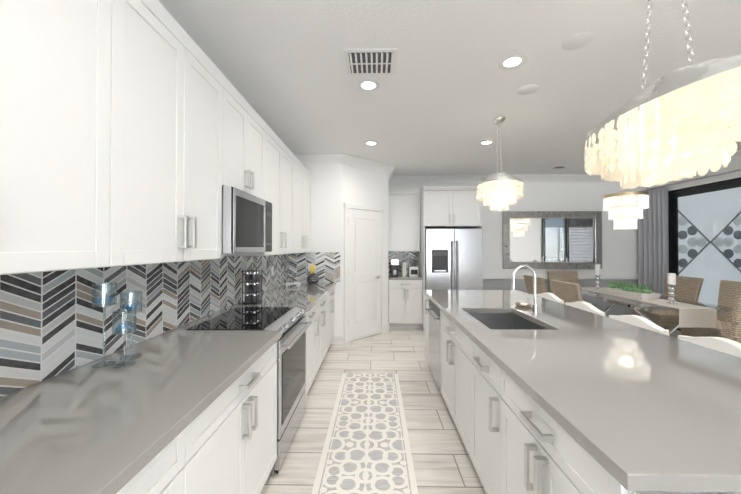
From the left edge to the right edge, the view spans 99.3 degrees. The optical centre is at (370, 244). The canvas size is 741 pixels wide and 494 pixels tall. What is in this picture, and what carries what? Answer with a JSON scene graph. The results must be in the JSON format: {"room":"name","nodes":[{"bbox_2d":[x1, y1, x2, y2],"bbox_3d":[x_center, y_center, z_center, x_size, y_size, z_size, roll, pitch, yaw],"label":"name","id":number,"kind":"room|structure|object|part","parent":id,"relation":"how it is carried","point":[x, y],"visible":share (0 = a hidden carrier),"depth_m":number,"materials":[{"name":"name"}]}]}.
{"room":"kitchen","nodes":[
{"label":"kitchen","id":0,"kind":"room"},
{"bbox_2d":[1,253,283,397],"bbox_3d":[-1.339,0.041,1.509,0.100,2.820,9.550,0,0,1],"label":"wall","id":1,"kind":"structure","parent":0,"point":[224,254],"depth_m":1.63,"materials":[{"name":"white paint"}]},
{"bbox_2d":[0,0,131,274],"bbox_3d":[-1.131,-0.513,0.726,0.336,1.185,0.997,0,0,1],"label":"upper cabinet","id":2,"kind":"object","parent":1,"relation":"attached to","point":[66,65],"depth_m":1.00,"materials":[{"name":"white wood"}]},
{"bbox_2d":[0,254,288,397],"bbox_3d":[-1.280,0.315,1.781,0.008,0.447,5.900,0,0,1],"label":"backsplash","id":3,"kind":"structure","parent":1,"relation":"attached to","point":[51,323],"depth_m":1.46,"materials":[{"name":"tile"}]},
{"bbox_2d":[271,266,273,275],"bbox_3d":[-1.235,0.332,3.970,0.005,0.120,0.080,0,0,1],"label":"electrical outlet","id":4,"kind":"object","parent":3,"relation":"attached to","point":[272,270],"visible":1,"depth_m":3.96,"materials":[{"name":"white plastic"}]},
{"bbox_2d":[132,0,231,264],"bbox_3d":[-1.117,-0.506,1.584,0.336,1.185,0.953,0,0,1],"label":"upper cabinet","id":5,"kind":"object","parent":1,"relation":"attached to","point":[137,132],"depth_m":1.53,"materials":[{"name":"white wood"}]},
{"bbox_2d":[228,85,267,200],"bbox_3d":[-1.103,-0.733,2.387,0.336,0.718,0.766,0,0,1],"label":"upper cabinet","id":6,"kind":"object","parent":1,"relation":"attached to","point":[248,146],"depth_m":2.39,"materials":[{"name":"white wood"}]},
{"bbox_2d":[222,186,271,252],"bbox_3d":[-1.067,-0.155,2.381,0.408,0.427,0.758,0,0,1],"label":"microwave","id":7,"kind":"object","parent":6,"relation":"attached to","point":[246,222],"visible":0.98,"depth_m":2.17,"materials":[{"name":"silver metal"}]},
{"bbox_2d":[228,126,295,255],"bbox_3d":[-1.088,-0.492,3.259,0.336,1.185,1.100,0,0,1],"label":"upper cabinet","id":8,"kind":"object","parent":1,"relation":"attached to","point":[281,161],"depth_m":3.23,"materials":[{"name":"white wood"}]},
{"bbox_2d":[296,157,310,252],"bbox_3d":[-1.071,-0.484,4.211,0.336,1.185,1.040,0,0,1],"label":"upper cabinet","id":9,"kind":"object","parent":1,"relation":"attached to","point":[303,177],"depth_m":4.19,"materials":[{"name":"white wood"}]},
{"bbox_2d":[294,149,740,182],"bbox_3d":[1.985,-1.305,1.438,6.550,0.130,9.300,0,0,1],"label":"crown molding","id":10,"kind":"structure","parent":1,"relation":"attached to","point":[353,161],"depth_m":5.98,"materials":[{"name":"white wood"}]},
{"bbox_2d":[303,164,387,341],"bbox_3d":[-0.456,0.074,5.419,1.530,2.820,1.400,0,0,1],"label":"wall","id":11,"kind":"structure","parent":0,"point":[335,188],"depth_m":4.73,"materials":[{"name":"white paint"}]},
{"bbox_2d":[289,252,339,281],"bbox_3d":[-0.839,0.338,4.720,0.772,0.450,0.008,0,0,1],"label":"backsplash","id":12,"kind":"structure","parent":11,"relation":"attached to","point":[327,266],"depth_m":4.71,"materials":[{"name":"tile"}]},
{"bbox_2d":[331,335,343,343],"bbox_3d":[-0.535,1.413,4.710,0.276,0.130,0.030,0,0,1],"label":"baseboard","id":13,"kind":"structure","parent":11,"relation":"attached to","point":[338,339],"depth_m":4.69,"materials":[{"name":"white"}]},
{"bbox_2d":[344,203,383,343],"bbox_3d":[-0.086,0.426,5.022,0.626,2.110,0.626,0,0,1],"label":"door","id":14,"kind":"structure","parent":11,"relation":"attached to","point":[363,272],"depth_m":4.99,"materials":[{"name":"white wood"}]},
{"bbox_2d":[158,0,740,174],"bbox_3d":[2.011,-1.419,1.464,6.800,0.100,9.550,0,0,1],"label":"ceiling","id":15,"kind":"structure","parent":0,"point":[442,99],"depth_m":2.42,"materials":[{"name":"white paint"}]},
{"bbox_2d":[357,80,379,91],"bbox_3d":[-0.018,-1.357,2.683,0.194,0.013,0.194,0,0,1],"label":"recessed light","id":16,"kind":"object","parent":15,"relation":"in","point":[368,85],"visible":0.98,"depth_m":2.69,"materials":[{"name":"white"}]},
{"bbox_2d":[344,48,397,74],"bbox_3d":[0.006,-1.350,2.343,0.380,0.022,0.320,0,0,1],"label":"ceiling vent","id":17,"kind":"object","parent":15,"relation":"in","point":[370,61],"visible":1,"depth_m":2.31,"materials":[{"name":"white metal"}]},
{"bbox_2d":[364,141,377,145],"bbox_3d":[0.007,-1.344,4.173,0.194,0.013,0.194,0,0,1],"label":"recessed light","id":18,"kind":"object","parent":15,"relation":"in","point":[370,143],"visible":0.98,"depth_m":4.18,"materials":[{"name":"white"}]},
{"bbox_2d":[479,140,493,144],"bbox_3d":[1.527,-1.344,4.147,0.194,0.013,0.194,0,0,1],"label":"recessed light","id":19,"kind":"object","parent":15,"relation":"in","point":[487,142],"visible":0.92,"depth_m":4.14,"materials":[{"name":"white"}]},
{"bbox_2d":[476,116,522,210],"bbox_3d":[1.385,-0.860,3.386,0.465,0.987,0.466,0,0,1],"label":"chandelier","id":20,"kind":"object","parent":15,"relation":"hanging from","point":[500,191],"visible":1,"depth_m":3.26,"materials":[{"name":"white glass"}]},
{"bbox_2d":[498,54,526,69],"bbox_3d":[1.056,-1.359,2.345,0.194,0.013,0.194,0,0,1],"label":"recessed light","id":21,"kind":"object","parent":15,"relation":"in","point":[513,61],"visible":1,"depth_m":2.34,"materials":[{"name":"white"}]},
{"bbox_2d":[516,84,538,94],"bbox_3d":[1.373,-1.354,2.749,0.180,0.007,0.180,0,0,1],"label":"ceiling speaker","id":22,"kind":"object","parent":15,"relation":"attached to","point":[527,89],"visible":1,"depth_m":2.74,"materials":[{"name":"white plastic"}]},
{"bbox_2d":[551,166,566,168],"bbox_3d":[3.229,-1.329,5.393,0.200,0.012,0.150,0,0,1],"label":"ceiling vent","id":23,"kind":"object","parent":15,"relation":"in","point":[557,167],"visible":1,"depth_m":5.39,"materials":[{"name":"white metal"}]},
{"bbox_2d":[561,32,592,49],"bbox_3d":[1.382,-1.359,2.109,0.180,0.007,0.180,0,0,1],"label":"ceiling speaker","id":24,"kind":"object","parent":15,"relation":"attached to","point":[577,41],"visible":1,"depth_m":2.10,"materials":[{"name":"white plastic"}]},
{"bbox_2d":[603,189,648,229],"bbox_3d":[3.562,-0.779,4.407,0.506,1.130,0.504,0,0,1],"label":"crystal chandelier","id":25,"kind":"object","parent":15,"relation":"hanging from","point":[633,211],"visible":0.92,"depth_m":4.29,"materials":[{"name":"white glass"}]},
{"bbox_2d":[584,0,740,188],"bbox_3d":[1.381,-0.830,1.476,0.424,1.079,0.961,0,0,1],"label":"chandelier","id":26,"kind":"object","parent":15,"relation":"hanging from","point":[678,124],"visible":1,"depth_m":1.32,"materials":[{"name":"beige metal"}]},
{"bbox_2d":[260,328,681,493],"bbox_3d":[2.011,1.500,1.439,6.800,0.100,9.550,0,0,1],"label":"floor","id":27,"kind":"structure","parent":0,"point":[442,462],"depth_m":2.63,"materials":[{"name":"tile"}]},
{"bbox_2d":[120,416,203,493],"bbox_3d":[-0.952,1.006,0.549,0.682,0.874,1.076,0,0,1],"label":"base cabinet","id":28,"kind":"object","parent":27,"relation":"on","point":[179,469],"depth_m":0.99,"materials":[{"name":"white wood"}]},
{"bbox_2d":[204,340,277,493],"bbox_3d":[-0.936,1.014,1.478,0.682,0.874,1.015,0,0,1],"label":"base cabinet","id":29,"kind":"object","parent":27,"relation":"on","point":[240,430],"depth_m":1.47,"materials":[{"name":"white wood"}]},
{"bbox_2d":[0,328,281,493],"bbox_3d":[-0.942,0.547,0.407,0.712,0.040,3.168,0,0,1],"label":"countertop","id":30,"kind":"structure","parent":29,"relation":"on","point":[84,429],"depth_m":1.02,"materials":[{"name":"grey stone"}]},
{"bbox_2d":[92,282,116,367],"bbox_3d":[-1.190,0.354,1.409,0.086,0.360,0.086,0,0,1],"label":"goblet","id":31,"kind":"object","parent":30,"relation":"on","point":[105,300],"visible":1,"depth_m":1.40,"materials":[{"name":"clear glass"}]},
{"bbox_2d":[112,309,136,367],"bbox_3d":[-1.095,0.414,1.402,0.086,0.240,0.086,0,0,1],"label":"goblet","id":32,"kind":"object","parent":30,"relation":"on","point":[121,327],"visible":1,"depth_m":1.40,"materials":[{"name":"clear glass"}]},
{"bbox_2d":[120,291,141,359],"bbox_3d":[-1.139,0.379,1.498,0.086,0.310,0.086,0,0,1],"label":"goblet","id":33,"kind":"object","parent":30,"relation":"on","point":[131,306],"visible":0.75,"depth_m":1.49,"materials":[{"name":"clear glass"}]},
{"bbox_2d":[187,307,311,475],"bbox_3d":[-0.835,0.998,2.368,0.657,0.921,0.756,0,0,1],"label":"range","id":34,"kind":"object","parent":27,"relation":"on","point":[290,323],"visible":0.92,"depth_m":2.24,"materials":[{"name":"silver metal"}]},
{"bbox_2d":[224,308,315,394],"bbox_3d":[-0.910,1.027,3.014,0.682,0.874,0.525,0,0,1],"label":"base cabinet","id":35,"kind":"object","parent":27,"relation":"on","point":[310,316],"depth_m":3.02,"materials":[{"name":"white wood"}]},
{"bbox_2d":[228,284,335,311],"bbox_3d":[-0.884,0.575,3.733,0.712,0.040,1.958,0,0,1],"label":"countertop","id":36,"kind":"structure","parent":35,"relation":"on","point":[306,297],"depth_m":3.36,"materials":[{"name":"grey stone"}]},
{"bbox_2d":[242,263,261,303],"bbox_3d":[-1.113,0.357,2.968,0.140,0.379,0.140,0,0,1],"label":"spice rack","id":37,"kind":"object","parent":36,"relation":"on","point":[252,280],"visible":1,"depth_m":2.92,"materials":[{"name":"black"}]},
{"bbox_2d":[285,271,300,286],"bbox_3d":[-1.041,0.450,4.246,0.180,0.216,0.140,0,0,1],"label":"stand","id":38,"kind":"object","parent":36,"relation":"on","point":[287,284],"visible":1,"depth_m":4.22,"materials":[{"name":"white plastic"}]},
{"bbox_2d":[307,264,318,284],"bbox_3d":[-0.808,0.417,4.422,0.181,0.284,0.179,0,0,1],"label":"fruit bowl","id":39,"kind":"object","parent":36,"relation":"on","point":[312,279],"visible":1,"depth_m":4.37,"materials":[{"name":"grey metal"}]},
{"bbox_2d":[316,296,327,373],"bbox_3d":[-0.900,1.032,3.594,0.682,0.874,0.866,0,0,1],"label":"base cabinet","id":40,"kind":"object","parent":27,"relation":"on","point":[322,308],"depth_m":3.58,"materials":[{"name":"white wood"}]},
{"bbox_2d":[328,288,334,347],"bbox_3d":[-0.887,1.038,4.312,0.682,0.874,0.804,0,0,1],"label":"base cabinet","id":41,"kind":"object","parent":27,"relation":"on","point":[330,294],"depth_m":4.30,"materials":[{"name":"white wood"}]},
{"bbox_2d":[311,373,417,493],"bbox_3d":[-0.025,1.451,2.260,0.620,0.010,2.620,0,0,1],"label":"rug","id":42,"kind":"object","parent":27,"relation":"on","point":[366,449],"visible":0.89,"depth_m":2.29,"materials":[{"name":"beige fabric"}]},
{"bbox_2d":[388,191,422,328],"bbox_3d":[0.616,0.252,5.768,0.594,2.470,0.657,0,0,1],"label":"coffee nook","id":43,"kind":"object","parent":27,"relation":"on","point":[405,309],"visible":0.83,"depth_m":5.73,"materials":[{"name":"white wood"}]},
{"bbox_2d":[390,259,398,275],"bbox_3d":[0.441,0.416,5.809,0.140,0.310,0.235,0,0,1],"label":"coffee maker","id":44,"kind":"object","parent":43,"relation":"on","point":[394,263],"visible":1,"depth_m":5.72,"materials":[{"name":"black plastic"}]},
{"bbox_2d":[402,262,407,275],"bbox_3d":[0.639,0.446,5.797,0.120,0.250,0.084,0,0,1],"label":"mugs","id":45,"kind":"object","parent":43,"relation":"on","point":[404,272],"visible":1,"depth_m":5.76,"materials":[{"name":"white ceramic"}]},
{"bbox_2d":[409,266,418,275],"bbox_3d":[0.796,0.485,5.832,0.160,0.172,0.224,0,0,1],"label":"toaster","id":46,"kind":"object","parent":43,"relation":"on","point":[413,270],"visible":1,"depth_m":5.72,"materials":[{"name":"white plastic"}]},
{"bbox_2d":[418,186,482,330],"bbox_3d":[1.419,0.242,5.694,1.010,2.490,0.777,0,0,1],"label":"surround","id":47,"kind":"object","parent":27,"relation":"on","point":[450,207],"visible":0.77,"depth_m":5.40,"materials":[{"name":"white wood"}]},
{"bbox_2d":[425,229,482,289],"bbox_3d":[1.402,0.611,5.599,0.930,1.750,0.867,0,0,1],"label":"fridge","id":48,"kind":"object","parent":27,"relation":"on","point":[453,259],"visible":0.62,"depth_m":5.24,"materials":[{"name":"silver metal"}]},
{"bbox_2d":[523,275,546,294],"bbox_3d":[2.765,0.979,4.806,0.607,1.000,0.557,0,0,1],"label":"dining chair","id":49,"kind":"object","parent":27,"relation":"on","point":[541,286],"visible":0.1,"depth_m":4.79,"materials":[{"name":"brown wicker"}]},
{"bbox_2d":[537,293,563,303],"bbox_3d":[1.887,1.017,3.701,0.475,0.905,0.500,0,0,1],"label":"bar stool","id":50,"kind":"object","parent":27,"relation":"on","point":[551,296],"visible":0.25,"depth_m":3.61,"materials":[{"name":"white fabric"}]},
{"bbox_2d":[551,280,582,303],"bbox_3d":[2.752,0.972,4.006,0.607,1.000,0.557,0,0,1],"label":"dining chair","id":51,"kind":"object","parent":27,"relation":"on","point":[566,292],"visible":0.08,"depth_m":3.95,"materials":[{"name":"brown wicker"}]},
{"bbox_2d":[547,270,596,307],"bbox_3d":[3.634,0.987,5.695,0.557,1.000,0.607,0,0,1],"label":"dining chair","id":52,"kind":"object","parent":27,"relation":"on","point":[566,276],"visible":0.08,"depth_m":5.93,"materials":[{"name":"brown wood"}]},
{"bbox_2d":[424,293,740,493],"bbox_3d":[1.012,1.021,2.300,0.865,0.874,3.148,0,0,1],"label":"kitchen island","id":53,"kind":"object","parent":27,"relation":"on","point":[512,443],"depth_m":1.45,"materials":[{"name":"white wood"}]},
{"bbox_2d":[423,289,740,488],"bbox_3d":[1.198,0.563,2.301,1.155,0.040,3.170,0,0,1],"label":"island countertop","id":54,"kind":"structure","parent":53,"relation":"on","point":[659,410],"depth_m":1.21,"materials":[{"name":"grey stone"}]},
{"bbox_2d":[469,313,546,329],"bbox_3d":[0.997,0.674,2.364,0.448,0.177,0.718,0,0,1],"label":"sink","id":55,"kind":"object","parent":54,"relation":"in","point":[516,321],"depth_m":2.72,"materials":[{"name":"silver metal"}]},
{"bbox_2d":[515,295,531,307],"bbox_3d":[1.354,0.494,2.784,0.140,0.101,0.186,0,0,1],"label":"soap tray","id":56,"kind":"object","parent":54,"relation":"on","point":[522,304],"visible":0.96,"depth_m":2.78,"materials":[{"name":"silver metal"}]},
{"bbox_2d":[511,265,538,313],"bbox_3d":[1.220,0.351,2.504,0.212,0.385,0.087,0,0,1],"label":"faucet","id":57,"kind":"object","parent":54,"relation":"on","point":[534,306],"depth_m":2.48,"materials":[{"name":"silver metal"}]},
{"bbox_2d":[565,302,604,315],"bbox_3d":[1.877,1.012,3.081,0.475,0.905,0.500,0,0,1],"label":"bar stool","id":58,"kind":"object","parent":27,"relation":"on","point":[588,307],"visible":0.15,"depth_m":3.00,"materials":[{"name":"white fabric"}]},
{"bbox_2d":[609,315,668,335],"bbox_3d":[1.866,1.007,2.461,0.475,0.905,0.500,0,0,1],"label":"bar stool","id":59,"kind":"object","parent":27,"relation":"on","point":[639,321],"visible":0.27,"depth_m":2.39,"materials":[{"name":"white fabric"}]},
{"bbox_2d":[580,287,732,335],"bbox_3d":[3.612,1.094,4.397,1.000,0.765,1.886,0,0,1],"label":"dining table","id":60,"kind":"object","parent":27,"relation":"on","point":[696,314],"visible":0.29,"depth_m":3.72,"materials":[{"name":"beige wood"}]},
{"bbox_2d":[594,264,600,289],"bbox_3d":[3.623,0.514,5.025,0.100,0.402,0.100,0,0,1],"label":"candle holder","id":61,"kind":"object","parent":60,"relation":"on","point":[597,275],"visible":1,"depth_m":5.00,"materials":[{"name":"silver metal"}]},
{"bbox_2d":[602,281,660,299],"bbox_3d":[3.612,0.617,4.404,0.260,0.185,0.720,0,0,1],"label":"centerpiece","id":62,"kind":"object","parent":60,"relation":"on","point":[627,289],"visible":1,"depth_m":4.25,"materials":[{"name":"green plant"}]},
{"bbox_2d":[666,273,677,303],"bbox_3d":[3.601,0.523,3.765,0.100,0.362,0.100,0,0,1],"label":"candle holder","id":63,"kind":"object","parent":60,"relation":"on","point":[671,279],"visible":1,"depth_m":3.75,"materials":[{"name":"silver metal"}]},
{"bbox_2d":[632,275,703,328],"bbox_3d":[4.472,0.979,4.777,0.607,1.000,0.557,0,0,1],"label":"dining chair","id":64,"kind":"object","parent":27,"relation":"on","point":[687,288],"visible":0.42,"depth_m":4.63,"materials":[{"name":"brown wicker"}]},
{"bbox_2d":[678,335,740,357],"bbox_3d":[1.855,1.001,1.841,0.475,0.905,0.500,0,0,1],"label":"bar stool","id":65,"kind":"object","parent":27,"relation":"on","point":[727,346],"visible":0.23,"depth_m":1.84,"materials":[{"name":"white fabric"}]},
{"bbox_2d":[681,280,740,337],"bbox_3d":[4.458,0.972,3.977,0.607,1.000,0.557,0,0,1],"label":"dining chair","id":66,"kind":"object","parent":27,"relation":"on","point":[729,291],"visible":0.4,"depth_m":4.07,"materials":[{"name":"brown wicker"}]},
{"bbox_2d":[722,296,740,342],"bbox_3d":[3.590,0.965,3.108,0.557,1.000,0.607,0,0,1],"label":"dining chair","id":67,"kind":"object","parent":27,"relation":"on","point":[735,331],"visible":0.15,"depth_m":2.87,"materials":[{"name":"brown wicker"}]},
{"bbox_2d":[388,182,648,274],"bbox_3d":[2.141,0.080,6.125,6.700,2.820,0.100,0,0,1],"label":"wall","id":68,"kind":"structure","parent":0,"point":[620,252],"depth_m":6.05,"materials":[{"name":"white paint"}]},
{"bbox_2d":[388,251,417,274],"bbox_3d":[0.621,0.350,6.095,0.590,0.450,0.008,0,0,1],"label":"backsplash","id":69,"kind":"structure","parent":68,"relation":"attached to","point":[410,258],"depth_m":6.09,"materials":[{"name":"tile"}]},
{"bbox_2d":[502,211,601,268],"bbox_3d":[3.475,-0.090,6.028,1.870,1.100,0.047,0,0,1],"label":"mirror","id":70,"kind":"object","parent":68,"relation":"attached to","point":[553,239],"visible":1,"depth_m":6.03,"materials":[{"name":"mirror"}]},
{"bbox_2d":[483,275,637,315],"bbox_3d":[3.640,0.967,6.027,3.400,0.785,0.028,0,0,1],"label":"trim","id":71,"kind":"structure","parent":68,"relation":"attached to","point":[496,282],"depth_m":6.03,"materials":[{"name":"white"}]},
{"bbox_2d":[649,160,740,190],"bbox_3d":[5.310,0.040,1.369,0.100,2.820,9.300,0,0,1],"label":"wall","id":72,"kind":"structure","parent":0,"point":[735,165],"depth_m":4.94,"materials":[{"name":"white paint"}]},
{"bbox_2d":[638,169,740,307],"bbox_3d":[5.167,0.179,3.891,0.269,2.545,4.188,0,0,1],"label":"curtain","id":73,"kind":"object","parent":72,"relation":"hanging from","point":[653,247],"visible":0.75,"depth_m":5.75,"materials":[{"name":"grey fabric"}]},
{"bbox_3d":[5.181,0.227,5.778,0.233,2.480,0.394,0,0,1],"label":"panel","id":74,"kind":"part","parent":73,"relation":"part of","materials":[{"name":"grey fabric"}]},
{"bbox_3d":[5.252,-1.066,3.900,0.098,0.055,4.188,0,0,1],"label":"rod","id":75,"kind":"part","parent":73,"relation":"part of","materials":[{"name":"silver metal"}]},
{"label":"outside","id":76,"kind":"structure","parent":0,"visible":0},
{"bbox_2d":[668,177,740,330],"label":"window","id":77,"kind":"structure","parent":76,"point":[729,272],"depth_m":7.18,"materials":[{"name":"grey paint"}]},
{"bbox_2d":[678,210,740,273],"bbox_3d":[7.720,-0.061,7.150,1.551,1.540,0.032,0,0,1],"label":"art","id":78,"kind":"object","parent":77,"relation":"attached to","point":[719,242],"depth_m":7.14,"materials":[{"name":"grey"}]}
]}

